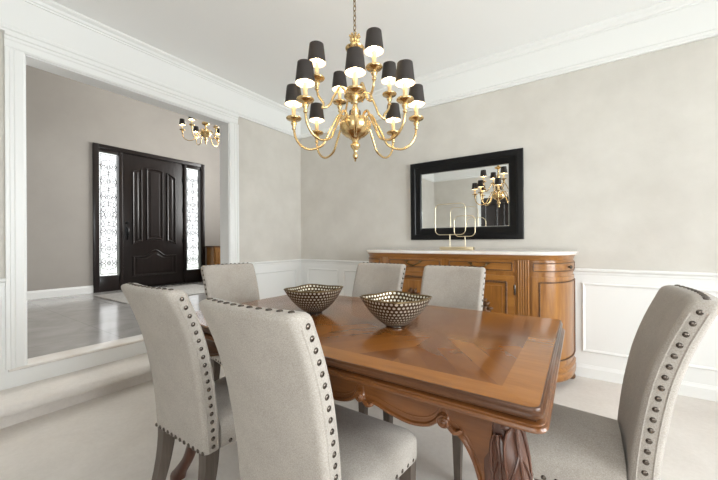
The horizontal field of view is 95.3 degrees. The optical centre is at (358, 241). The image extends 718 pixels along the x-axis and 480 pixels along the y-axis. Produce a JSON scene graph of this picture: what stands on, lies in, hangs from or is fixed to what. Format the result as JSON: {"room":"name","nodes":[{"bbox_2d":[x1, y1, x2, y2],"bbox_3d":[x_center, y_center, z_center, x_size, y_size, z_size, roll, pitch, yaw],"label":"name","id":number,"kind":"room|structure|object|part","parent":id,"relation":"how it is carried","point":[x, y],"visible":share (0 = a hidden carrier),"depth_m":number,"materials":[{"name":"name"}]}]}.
{"room":"dining room","nodes":[
{"label":"dining room","id":0,"kind":"room"},
{"bbox_2d":[0,353,152,428],"bbox_3d":[-2.056,1.035,2.196,0.336,0.152,3.132,0,0,34],"label":"step","id":1,"kind":"structure","parent":0,"point":[25,402],"depth_m":2.22,"materials":[{"name":"carpet"}]},
{"bbox_2d":[27,281,205,358],"bbox_3d":[-3.054,0.887,4.418,3.550,0.100,7.300,0,0,34],"label":"floor","id":2,"kind":"structure","parent":0,"point":[63,323],"depth_m":3.43,"materials":[{"name":"grey tile"}]},
{"bbox_2d":[94,284,204,303],"bbox_3d":[-3.167,0.831,5.399,1.200,0.012,1.600,0,0,34],"label":"door mat","id":3,"kind":"object","parent":2,"relation":"on","point":[193,289],"visible":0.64,"depth_m":5.26,"materials":[{"name":"white fabric"}]},
{"bbox_2d":[205,246,219,264],"bbox_3d":[-2.928,0.461,7.288,0.310,0.750,0.860,0,0,34],"label":"base cabinet","id":4,"kind":"object","parent":2,"relation":"on","point":[213,252],"visible":0.2,"depth_m":6.95,"materials":[{"name":"orange wood"}]},
{"bbox_3d":[-2.926,0.441,7.064,0.028,0.590,0.350,0,0,34],"label":"door","id":5,"kind":"part","parent":4,"relation":"part of","materials":[{"name":"orange wood"}]},
{"bbox_2d":[26,65,219,290],"bbox_3d":[-4.515,-1.165,5.397,0.150,4.220,7.300,0,0,34],"label":"wall","id":6,"kind":"structure","parent":0,"point":[65,116],"depth_m":5.23,"materials":[{"name":"beige paint"}]},
{"bbox_2d":[27,285,93,299],"bbox_3d":[-4.435,0.782,5.350,0.018,0.125,7.300,0,0,34],"label":"baseboard","id":7,"kind":"structure","parent":6,"relation":"attached to","point":[38,294],"depth_m":5.05,"materials":[{"name":"white paint"}]},
{"bbox_2d":[92,142,204,292],"bbox_3d":[-3.877,-0.393,6.232,0.167,2.508,1.942,0,0,34],"label":"door","id":8,"kind":"structure","parent":6,"relation":"attached to","point":[151,203],"depth_m":6.12,"materials":[{"name":"brown wood"}]},
{"bbox_3d":[-4.104,-0.154,5.811,0.075,0.246,0.056,0,0,34],"label":"handle","id":9,"kind":"part","parent":8,"relation":"part of","materials":[{"name":"black metal"}]},
{"bbox_3d":[-4.031,-0.648,5.956,0.022,1.388,0.165,0,0,34],"label":"panel","id":10,"kind":"part","parent":8,"relation":"part of","materials":[{"name":"brown wood"}]},
{"bbox_3d":[-3.856,0.381,6.207,0.022,0.480,0.770,0,0,34],"label":"panel","id":11,"kind":"part","parent":8,"relation":"part of","materials":[{"name":"brown wood"}]},
{"bbox_3d":[-3.865,-0.704,6.203,0.022,1.349,0.300,0,0,34],"label":"panel","id":12,"kind":"part","parent":8,"relation":"part of","materials":[{"name":"brown wood"}]},
{"bbox_3d":[-3.695,-0.651,6.454,0.022,1.391,0.175,0,0,34],"label":"panel","id":13,"kind":"part","parent":8,"relation":"part of","materials":[{"name":"brown wood"}]},
{"bbox_2d":[0,30,300,278],"bbox_3d":[-2.261,-0.288,2.353,0.145,3.000,5.070,0,0,34],"label":"wall","id":14,"kind":"structure","parent":0,"point":[269,159],"depth_m":3.91,"materials":[{"name":"paint"}]},
{"bbox_2d":[0,278,7,373],"bbox_3d":[-2.904,0.678,1.235,0.032,0.875,2.192,0,0,34],"label":"trim","id":15,"kind":"structure","parent":14,"relation":"attached to","point":[2,280],"depth_m":2.12,"materials":[{"name":"white paint"}]},
{"bbox_2d":[0,334,146,390],"bbox_3d":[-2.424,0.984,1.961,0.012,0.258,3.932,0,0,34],"label":"trim","id":16,"kind":"structure","parent":14,"relation":"attached to","point":[16,378],"depth_m":2.39,"materials":[{"name":"white paint"}]},
{"bbox_2d":[3,30,238,369],"bbox_3d":[-1.891,-0.223,2.909,0.155,2.107,1.561,0,0,34],"label":"door frame","id":17,"kind":"structure","parent":14,"relation":"attached to","point":[30,61],"depth_m":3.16,"materials":[{"name":"white paint"}]},
{"bbox_2d":[0,0,300,138],"bbox_3d":[-2.141,-1.532,2.357,0.062,0.312,4.920,0,0,34],"label":"trim","id":18,"kind":"structure","parent":14,"relation":"attached to","point":[50,23],"depth_m":2.72,"materials":[{"name":"white paint"}]},
{"bbox_2d":[246,259,300,298],"bbox_3d":[-1.041,0.668,3.994,0.032,0.875,0.990,0,0,34],"label":"trim","id":19,"kind":"structure","parent":14,"relation":"attached to","point":[273,277],"depth_m":4.04,"materials":[{"name":"white paint"}]},
{"bbox_2d":[0,365,717,479],"bbox_3d":[0.561,1.147,0.542,6.587,0.100,5.220,0,0,34],"label":"floor","id":20,"kind":"structure","parent":0,"point":[112,436],"depth_m":1.80,"materials":[{"name":"carpet"}]},
{"bbox_2d":[121,282,235,479],"bbox_3d":[-0.598,0.628,1.376,0.424,0.950,0.605,0,0,34],"label":"dining chair","id":21,"kind":"object","parent":20,"relation":"on","point":[194,409],"visible":0.85,"depth_m":1.16,"materials":[{"name":"beige fabric"}]},
{"bbox_3d":[-0.814,0.928,1.325,0.046,0.352,0.128,0,0,34],"label":"leg","id":22,"kind":"part","parent":21,"relation":"part of","materials":[{"name":"brown wood"}]},
{"bbox_3d":[-0.562,0.927,1.155,0.046,0.352,0.128,0,0,34],"label":"leg","id":23,"kind":"part","parent":21,"relation":"part of","materials":[{"name":"brown wood"}]},
{"bbox_3d":[-0.540,0.695,1.460,0.424,0.126,0.393,0,0,34],"label":"seat","id":24,"kind":"part","parent":21,"relation":"part of","materials":[{"name":"beige fabric"}]},
{"bbox_2d":[201,263,259,380],"bbox_3d":[-0.735,0.629,2.157,0.605,0.950,0.424,0,0,41],"label":"dining chair","id":25,"kind":"object","parent":20,"relation":"on","point":[236,283],"visible":0.37,"depth_m":2.26,"materials":[{"name":"beige fabric"}]},
{"bbox_3d":[-0.957,0.929,2.150,0.128,0.352,0.046,0,0,41],"label":"leg","id":26,"kind":"part","parent":25,"relation":"part of","materials":[{"name":"brown wood"}]},
{"bbox_3d":[-0.658,0.696,2.091,0.393,0.126,0.424,0,0,41],"label":"seat","id":27,"kind":"part","parent":25,"relation":"part of","materials":[{"name":"beige fabric"}]},
{"bbox_2d":[199,298,416,479],"bbox_3d":[-0.129,0.625,1.019,0.424,0.950,0.605,0,0,34],"label":"dining chair","id":28,"kind":"object","parent":20,"relation":"on","point":[288,423],"visible":1,"depth_m":0.81,"materials":[{"name":"beige fabric"}]},
{"bbox_3d":[-0.240,0.456,0.856,0.371,0.601,0.211,0,0,34],"label":"backrest","id":29,"kind":"part","parent":28,"relation":"part of","materials":[{"name":"beige fabric"}]},
{"bbox_3d":[-0.071,0.692,1.104,0.424,0.126,0.393,0,0,34],"label":"seat","id":30,"kind":"part","parent":28,"relation":"part of","materials":[{"name":"beige fabric"}]},
{"bbox_3d":[0.169,0.923,1.137,0.046,0.352,0.046,0,0,34],"label":"leg","id":31,"kind":"part","parent":28,"relation":"part of","materials":[{"name":"brown wood"}]},
{"bbox_2d":[170,295,564,479],"bbox_3d":[-0.004,0.720,1.476,1.558,0.760,0.964,0,0,34],"label":"dining table","id":32,"kind":"object","parent":20,"relation":"on","point":[489,379],"visible":0.59,"depth_m":0.91,"materials":[{"name":"honey oak"},{"name":"oak parquet veneer"},{"name":"carved oak"}]},
{"bbox_3d":[-0.819,0.752,1.540,0.106,0.705,0.106,0,0,34],"label":"leg","id":33,"kind":"part","parent":32,"relation":"part of","materials":[{"name":"brown wood"}]},
{"bbox_2d":[284,284,343,313],"bbox_3d":[-0.215,0.280,1.579,0.237,0.122,0.237,0,0,30],"label":"decorative bowl","id":34,"kind":"object","parent":32,"relation":"on","point":[311,298],"visible":1,"depth_m":1.51,"materials":[{"name":"metal"}]},
{"bbox_3d":[-0.250,0.498,1.100,1.296,0.200,0.011,0,0,34],"label":"apron moulding","id":35,"kind":"part","parent":32,"relation":"part of","materials":[{"name":"brown wood"}]},
{"bbox_2d":[360,291,431,327],"bbox_3d":[0.147,0.278,1.316,0.236,0.122,0.236,0,0,-39],"label":"decorative bowl","id":36,"kind":"object","parent":32,"relation":"on","point":[394,309],"visible":1,"depth_m":1.25,"materials":[{"name":"metal"}]},
{"bbox_3d":[0.333,0.746,0.762,0.106,0.705,0.106,0,0,34],"label":"leg","id":37,"kind":"part","parent":32,"relation":"part of","materials":[{"name":"brown wood"}]},
{"bbox_2d":[352,262,405,414],"bbox_3d":[0.020,0.625,2.107,0.424,0.950,0.605,0,0,34],"label":"dining chair","id":38,"kind":"object","parent":20,"relation":"on","point":[370,278],"visible":0.3,"depth_m":2.27,"materials":[{"name":"beige fabric"}]},
{"bbox_3d":[0.024,0.924,1.788,0.046,0.352,0.046,0,0,34],"label":"leg","id":39,"kind":"part","parent":38,"relation":"part of","materials":[{"name":"brown wood"}]},
{"bbox_3d":[0.130,0.454,2.270,0.371,0.601,0.211,0,0,34],"label":"backrest","id":40,"kind":"part","parent":38,"relation":"part of","materials":[{"name":"beige fabric"}]},
{"bbox_2d":[383,265,485,479],"bbox_3d":[0.446,0.622,1.807,0.424,0.950,0.605,0,0,34],"label":"dining chair","id":41,"kind":"object","parent":20,"relation":"on","point":[461,287],"visible":0.27,"depth_m":1.93,"materials":[{"name":"beige fabric"}]},
{"bbox_3d":[0.151,0.923,1.690,0.046,0.352,0.046,0,0,34],"label":"leg","id":42,"kind":"part","parent":41,"relation":"part of","materials":[{"name":"brown wood"}]},
{"bbox_3d":[0.555,0.452,1.971,0.371,0.601,0.211,0,0,34],"label":"backrest","id":43,"kind":"part","parent":41,"relation":"part of","materials":[{"name":"beige fabric"}]},
{"bbox_3d":[0.449,0.922,1.488,0.046,0.352,0.046,0,0,34],"label":"leg","id":44,"kind":"part","parent":41,"relation":"part of","materials":[{"name":"brown wood"}]},
{"bbox_2d":[366,249,577,382],"bbox_3d":[0.855,0.585,2.959,1.872,1.020,0.514,0,0,34],"label":"sideboard","id":45,"kind":"object","parent":20,"relation":"on","point":[534,283],"visible":0.41,"depth_m":2.49,"materials":[{"name":"brown wood"}]},
{"bbox_3d":[0.163,0.194,3.393,0.121,0.086,0.521,0,0,2],"label":"curved drawer","id":46,"kind":"part","parent":45,"relation":"part of","materials":[{"name":"brown wood"}]},
{"bbox_3d":[0.490,0.582,2.938,0.342,0.480,0.010,0,0,34],"label":"door panel","id":47,"kind":"part","parent":45,"relation":"part of","materials":[{"name":"brown wood"}]},
{"bbox_3d":[0.480,0.191,2.928,0.174,0.056,0.039,0,0,34],"label":"drawer pull","id":48,"kind":"part","parent":45,"relation":"part of","materials":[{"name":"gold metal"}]},
{"bbox_3d":[0.490,0.582,2.939,0.423,0.561,0.018,0,0,34],"label":"door moulding","id":49,"kind":"part","parent":45,"relation":"part of","materials":[{"name":"brown wood"}]},
{"bbox_3d":[0.495,0.585,2.945,0.512,0.645,0.012,0,0,34],"label":"cabinet door","id":50,"kind":"part","parent":45,"relation":"part of","materials":[{"name":"brown wood"}]},
{"bbox_3d":[0.489,0.192,2.940,0.494,0.068,0.009,0,0,34],"label":"drawer moulding","id":51,"kind":"part","parent":45,"relation":"part of","materials":[{"name":"brown wood"}]},
{"bbox_3d":[0.492,0.192,2.945,0.512,0.086,0.012,0,0,34],"label":"drawer","id":52,"kind":"part","parent":45,"relation":"part of","materials":[{"name":"brown wood"}]},
{"bbox_2d":[435,203,475,249],"bbox_3d":[0.883,-0.141,3.023,0.368,0.431,0.070,0,0,34],"label":"wire sculpture","id":53,"kind":"object","parent":45,"relation":"on","point":[465,215],"visible":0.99,"depth_m":2.99,"materials":[{"name":"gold metal"}]},
{"bbox_3d":[0.860,0.121,2.971,1.844,0.038,0.486,0,0,34],"label":"cornice moulding","id":54,"kind":"part","parent":45,"relation":"part of","materials":[{"name":"white stone"}]},
{"bbox_3d":[0.965,0.190,2.627,0.513,0.086,0.012,0,0,34],"label":"drawer","id":55,"kind":"part","parent":45,"relation":"part of","materials":[{"name":"brown wood"}]},
{"bbox_3d":[0.961,0.190,2.621,0.495,0.068,0.009,0,0,34],"label":"drawer moulding","id":56,"kind":"part","parent":45,"relation":"part of","materials":[{"name":"brown wood"}]},
{"bbox_3d":[0.962,0.580,2.619,0.343,0.480,0.010,0,0,34],"label":"door panel","id":57,"kind":"part","parent":45,"relation":"part of","materials":[{"name":"brown wood"}]},
{"bbox_3d":[0.962,0.580,2.620,0.424,0.561,0.018,0,0,34],"label":"door moulding","id":58,"kind":"part","parent":45,"relation":"part of","materials":[{"name":"brown wood"}]},
{"bbox_3d":[0.967,0.582,2.627,0.513,0.645,0.012,0,0,34],"label":"cabinet door","id":59,"kind":"part","parent":45,"relation":"part of","materials":[{"name":"brown wood"}]},
{"bbox_3d":[1.524,0.187,2.479,0.508,0.086,0.114,0,0,-26],"label":"curved drawer","id":60,"kind":"part","parent":45,"relation":"part of","materials":[{"name":"brown wood"}]},
{"bbox_3d":[1.526,0.579,2.479,0.508,0.645,0.114,0,0,-26],"label":"curved door","id":61,"kind":"part","parent":45,"relation":"part of","materials":[{"name":"brown wood"}]},
{"bbox_3d":[1.525,0.187,2.471,0.503,0.068,0.108,0,0,-26],"label":"drawer moulding","id":62,"kind":"part","parent":45,"relation":"part of","materials":[{"name":"brown wood"}]},
{"bbox_3d":[1.543,0.582,2.471,0.485,0.584,0.092,0,0,-30],"label":"door moulding","id":63,"kind":"part","parent":45,"relation":"part of","materials":[{"name":"brown wood"}]},
{"bbox_2d":[526,284,717,479],"bbox_3d":[0.776,0.621,1.122,0.605,0.950,0.424,0,0,34],"label":"dining chair","id":64,"kind":"object","parent":20,"relation":"on","point":[577,444],"visible":0.77,"depth_m":0.98,"materials":[{"name":"beige fabric"}]},
{"bbox_3d":[0.692,0.688,1.179,0.393,0.126,0.424,0,0,34],"label":"seat","id":65,"kind":"part","parent":64,"relation":"part of","materials":[{"name":"beige fabric"}]},
{"bbox_3d":[0.938,0.449,1.011,0.211,0.601,0.371,0,0,34],"label":"backrest","id":66,"kind":"part","parent":64,"relation":"part of","materials":[{"name":"beige fabric"}]},
{"bbox_2d":[52,0,667,113],"bbox_3d":[0.545,-1.753,0.542,6.587,0.100,5.220,0,0,34],"label":"ceiling","id":67,"kind":"structure","parent":0,"point":[257,46],"depth_m":2.60,"materials":[{"name":"white paint"}]},
{"bbox_2d":[285,0,424,161],"bbox_3d":[-0.022,-1.066,1.700,0.684,1.267,0.684,0,0,-25],"label":"chandelier","id":68,"kind":"object","parent":67,"relation":"hanging from","point":[354,126],"visible":1,"depth_m":1.64,"materials":[{"name":"gold metal"}]},
{"bbox_3d":[-0.338,-0.757,1.696,0.091,0.092,0.091,0,0,-1],"label":"lamp shade","id":69,"kind":"part","parent":68,"relation":"part of","materials":[{"name":"black fabric"}]},
{"bbox_3d":[-0.242,-0.758,1.472,0.091,0.092,0.091,0,0,44],"label":"lamp shade","id":70,"kind":"part","parent":68,"relation":"part of","materials":[{"name":"black fabric"}]},
{"bbox_3d":[-0.248,-0.758,1.922,0.091,0.092,0.091,0,0,44],"label":"lamp shade","id":71,"kind":"part","parent":68,"relation":"part of","materials":[{"name":"black fabric"}]},
{"bbox_3d":[-0.209,-0.923,1.610,0.091,0.092,0.091,0,0,-26],"label":"lamp shade","id":72,"kind":"part","parent":68,"relation":"part of","materials":[{"name":"black fabric"}]},
{"bbox_3d":[-0.199,-0.568,1.698,0.290,0.191,0.012,0,0,-1],"label":"arm","id":73,"kind":"part","parent":68,"relation":"part of","materials":[{"name":"gold metal"}]},
{"bbox_3d":[-0.144,-0.569,1.572,0.012,0.191,0.290,0,0,44],"label":"arm","id":74,"kind":"part","parent":68,"relation":"part of","materials":[{"name":"gold metal"}]},
{"bbox_3d":[-0.148,-0.569,1.825,0.290,0.191,0.012,0,0,44],"label":"arm","id":75,"kind":"part","parent":68,"relation":"part of","materials":[{"name":"gold metal"}]},
{"bbox_3d":[-0.132,-0.726,1.646,0.180,0.136,0.012,0,0,-26],"label":"arm","id":76,"kind":"part","parent":68,"relation":"part of","materials":[{"name":"gold metal"}]},
{"bbox_3d":[-0.112,-0.923,1.887,0.091,0.092,0.091,0,0,-26],"label":"lamp shade","id":77,"kind":"part","parent":68,"relation":"part of","materials":[{"name":"black fabric"}]},
{"bbox_3d":[-0.074,-0.727,1.812,0.012,0.136,0.180,0,0,-26],"label":"arm","id":78,"kind":"part","parent":68,"relation":"part of","materials":[{"name":"gold metal"}]},
{"bbox_3d":[-0.024,-1.362,1.700,0.014,0.636,0.014,0,0,-11],"label":"chain","id":79,"kind":"part","parent":68,"relation":"part of","materials":[{"name":"gold metal"}]},
{"bbox_3d":[-0.022,-1.049,1.700,0.058,0.050,0.058,0,0,-33],"label":"crown","id":80,"kind":"part","parent":68,"relation":"part of","materials":[{"name":"gold metal"}]},
{"bbox_3d":[-0.017,-0.569,1.521,0.012,0.191,0.290,0,0,-1],"label":"arm","id":81,"kind":"part","parent":68,"relation":"part of","materials":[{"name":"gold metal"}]},
{"bbox_3d":[-0.016,-0.759,1.382,0.091,0.092,0.091,0,0,-1],"label":"lamp shade","id":82,"kind":"part","parent":68,"relation":"part of","materials":[{"name":"black fabric"}]},
{"bbox_3d":[0.034,-0.727,1.588,0.012,0.136,0.180,0,0,-26],"label":"arm","id":83,"kind":"part","parent":68,"relation":"part of","materials":[{"name":"gold metal"}]},
{"bbox_3d":[0.069,-0.924,1.513,0.091,0.092,0.091,0,0,-26],"label":"lamp shade","id":84,"kind":"part","parent":68,"relation":"part of","materials":[{"name":"black fabric"}]},
{"bbox_3d":[0.092,-0.728,1.754,0.180,0.136,0.012,0,0,-26],"label":"arm","id":85,"kind":"part","parent":68,"relation":"part of","materials":[{"name":"gold metal"}]},
{"bbox_3d":[0.106,-0.570,1.829,0.012,0.191,0.290,0,0,44],"label":"arm","id":86,"kind":"part","parent":68,"relation":"part of","materials":[{"name":"gold metal"}]},
{"bbox_3d":[0.109,-0.570,1.575,0.290,0.191,0.012,0,0,44],"label":"arm","id":87,"kind":"part","parent":68,"relation":"part of","materials":[{"name":"gold metal"}]},
{"bbox_3d":[0.166,-0.925,1.791,0.091,0.092,0.091,0,0,-26],"label":"lamp shade","id":88,"kind":"part","parent":68,"relation":"part of","materials":[{"name":"black fabric"}]},
{"bbox_3d":[0.160,-0.570,1.703,0.290,0.191,0.012,0,0,-1],"label":"arm","id":89,"kind":"part","parent":68,"relation":"part of","materials":[{"name":"gold metal"}]},
{"bbox_3d":[0.201,-0.760,1.928,0.091,0.092,0.091,0,0,44],"label":"lamp shade","id":90,"kind":"part","parent":68,"relation":"part of","materials":[{"name":"black fabric"}]},
{"bbox_3d":[0.208,-0.760,1.479,0.091,0.092,0.091,0,0,44],"label":"lamp shade","id":91,"kind":"part","parent":68,"relation":"part of","materials":[{"name":"black fabric"}]},
{"bbox_3d":[0.298,-0.761,1.705,0.091,0.092,0.091,0,0,-1],"label":"lamp shade","id":92,"kind":"part","parent":68,"relation":"part of","materials":[{"name":"black fabric"}]},
{"bbox_2d":[300,36,717,272],"bbox_3d":[1.912,-0.310,2.666,6.712,3.000,0.120,0,0,34],"label":"wall","id":93,"kind":"structure","parent":0,"point":[621,156],"depth_m":2.67,"materials":[{"name":"paint"}]},
{"bbox_2d":[410,148,523,239],"bbox_3d":[0.999,-0.422,3.178,1.078,0.800,0.040,0,1,34],"label":"wall mirror","id":94,"kind":"object","parent":93,"relation":"attached to","point":[490,186],"visible":1,"depth_m":3.14,"materials":[{"name":"black paint"}]},
{"bbox_2d":[422,164,508,227],"bbox_3d":[1.007,-0.422,3.190,0.842,0.564,0.006,0,1,34],"label":"mirror glass","id":95,"kind":"object","parent":94,"relation":"attached to","point":[483,191],"depth_m":3.16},
{"bbox_2d":[300,0,717,138],"bbox_3d":[1.852,-1.554,2.592,6.417,0.312,0.062,0,0,34],"label":"trim","id":96,"kind":"structure","parent":93,"relation":"attached to","point":[670,23],"depth_m":2.70,"materials":[{"name":"white paint"}]},
{"bbox_2d":[301,259,717,386],"bbox_3d":[1.873,0.652,2.604,6.417,0.875,0.032,0,0,34],"label":"trim","id":97,"kind":"structure","parent":93,"relation":"attached to","point":[611,305],"depth_m":2.54,"materials":[{"name":"white paint"}]},
{"bbox_2d":[575,363,717,401],"bbox_3d":[1.878,1.040,2.609,6.417,0.100,0.020,0,0,34],"label":"baseboard","id":98,"kind":"structure","parent":93,"relation":"attached to","point":[690,389],"depth_m":2.51,"materials":[{"name":"white paint"}]},
{"bbox_3d":[-3.029,-3.334,4.386,3.665,0.100,7.300,0,0,34],"label":"ceiling","id":99,"kind":"structure","parent":0,"visible":0},
{"bbox_2d":[179,117,219,146],"bbox_3d":[-2.478,-2.432,5.284,0.758,1.710,0.701,0,0,34],"label":"chandelier","id":100,"kind":"object","parent":99,"relation":"hanging from","point":[205,132],"visible":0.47,"depth_m":5.23,"materials":[{"name":"gold metal"}]},
{"bbox_3d":[-2.789,-1.889,5.167,0.091,0.092,0.091,0,0,-20],"label":"lamp shade","id":101,"kind":"part","parent":100,"relation":"part of","materials":[{"name":"black fabric"}]},
{"bbox_3d":[-2.734,-1.889,5.498,0.091,0.092,0.091,0,0,40],"label":"lamp shade","id":102,"kind":"part","parent":100,"relation":"part of","materials":[{"name":"black fabric"}]}
]}

